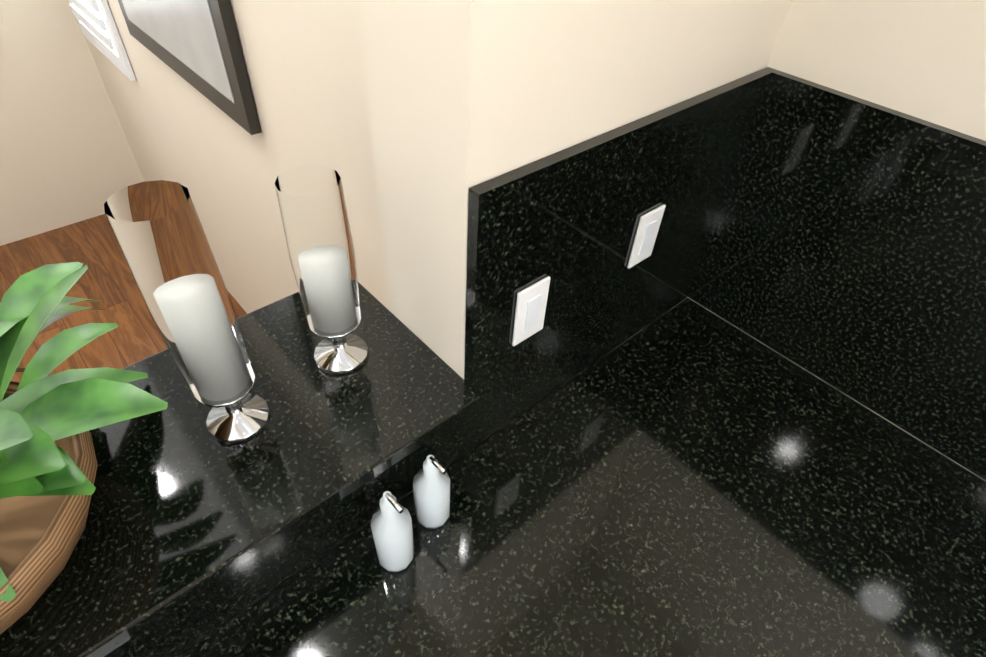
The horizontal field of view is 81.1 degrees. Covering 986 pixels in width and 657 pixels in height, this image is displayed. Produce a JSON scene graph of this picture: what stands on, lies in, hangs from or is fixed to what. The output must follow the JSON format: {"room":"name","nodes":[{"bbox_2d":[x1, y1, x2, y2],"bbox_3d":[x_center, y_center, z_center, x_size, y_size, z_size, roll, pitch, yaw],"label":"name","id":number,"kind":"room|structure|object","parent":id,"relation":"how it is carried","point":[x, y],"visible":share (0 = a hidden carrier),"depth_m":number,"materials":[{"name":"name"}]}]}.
{"room":"kitchen","nodes":[
{"label":"kitchen","id":0,"kind":"room"},
{"bbox_2d":[0,214,246,381],"bbox_3d":[0.237,2.640,-0.003,4.535,0.100,10.200,-30,53,-30],"label":"floor","id":1,"kind":"structure","parent":0,"point":[106,278],"depth_m":2.68,"materials":[{"name":"brown wood"}]},
{"bbox_3d":[0.785,3.334,-1.382,0.756,0.871,5.797,-30,53,-30],"label":"base cabinet","id":2,"kind":"object","parent":1,"relation":"on","visible":0},
{"bbox_2d":[179,298,982,656],"bbox_3d":[-0.442,0.776,0.522,3.059,0.038,0.647,-30,53,-30],"label":"countertop","id":3,"kind":"structure","parent":2,"relation":"on","point":[687,478],"depth_m":0.99,"materials":[{"name":"stone"}]},
{"bbox_2d":[371,491,413,571],"bbox_3d":[-0.151,0.299,0.866,0.060,0.196,0.065,-30,53,-30],"label":"soap bottle","id":4,"kind":"object","parent":3,"relation":"on","point":[391,526],"visible":1,"depth_m":0.85,"materials":[{"name":"white ceramic"},{"name":"chrome"}]},
{"bbox_2d":[413,455,449,528],"bbox_3d":[-0.097,0.257,0.929,0.060,0.176,0.065,-30,53,-30],"label":"soap bottle","id":5,"kind":"object","parent":3,"relation":"on","point":[431,487],"visible":1,"depth_m":0.91,"materials":[{"name":"grey"}]},
{"bbox_2d":[883,480,985,656],"bbox_3d":[1.007,0.671,0.735,0.587,0.038,0.938,-30,53,-30],"label":"countertop","id":6,"kind":"structure","parent":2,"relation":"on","point":[947,617],"depth_m":0.93,"materials":[{"name":"stone"}]},
{"bbox_2d":[0,0,985,656],"bbox_3d":[-0.617,0.340,0.112,2.070,2.960,0.870,-30,53,-30],"label":"wall","id":7,"kind":"structure","parent":0,"point":[410,122],"depth_m":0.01,"materials":[{"name":"beige paint"}]},
{"bbox_2d":[68,0,135,80],"bbox_3d":[-1.579,-1.713,1.852,0.032,1.600,0.650,-30,53,-30],"label":"window shutter","id":8,"kind":"object","parent":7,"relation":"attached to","point":[97,25],"visible":1,"depth_m":2.22,"materials":[{"name":"white wood"}]},
{"bbox_2d":[118,0,261,134],"bbox_3d":[-0.870,-1.057,1.368,0.029,0.900,0.900,-30,53,-30],"label":"picture frame","id":9,"kind":"object","parent":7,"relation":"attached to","point":[196,44],"visible":1,"depth_m":1.45,"materials":[{"name":"black"}]},
{"bbox_2d":[0,67,985,656],"bbox_3d":[1.358,2.019,-1.061,3.081,0.548,6.800,-30,53,-30],"label":"backsplash","id":10,"kind":"structure","parent":7,"relation":"attached to","point":[832,237],"depth_m":0.97,"materials":[{"name":"stone"}]},
{"bbox_2d":[0,262,167,634],"bbox_3d":[-0.739,0.121,0.595,0.644,0.392,0.554,-30,53,-30],"label":"potted plant","id":11,"kind":"object","parent":10,"relation":"on","point":[48,465],"visible":1,"depth_m":0.61,"materials":[{"name":"plant"}]},
{"bbox_2d":[104,180,269,443],"bbox_3d":[-0.379,0.001,0.749,0.092,0.385,0.090,-30,53,-30],"label":"candle holder","id":12,"kind":"object","parent":10,"relation":"on","point":[161,236],"visible":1,"depth_m":0.67,"materials":[{"name":"clear glass"}]},
{"bbox_2d":[275,165,367,374],"bbox_3d":[-0.251,-0.074,0.872,0.092,0.335,0.090,-30,53,-30],"label":"candle holder","id":13,"kind":"object","parent":10,"relation":"on","point":[315,221],"visible":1,"depth_m":0.81,"materials":[{"name":"clear glass"}]},
{"bbox_2d":[512,276,549,345],"bbox_3d":[0.063,-0.026,0.944,0.070,0.115,0.008,-30,53,-30],"label":"light switch","id":14,"kind":"object","parent":10,"relation":"attached to","point":[531,303],"visible":1,"depth_m":0.94,"materials":[{"name":"white plastic"}]},
{"bbox_2d":[627,204,665,267],"bbox_3d":[0.288,-0.171,1.081,0.070,0.115,0.008,-30,53,-30],"label":"light switch","id":15,"kind":"object","parent":10,"relation":"attached to","point":[646,234],"visible":1,"depth_m":1.07,"materials":[{"name":"white plastic"}]}
]}

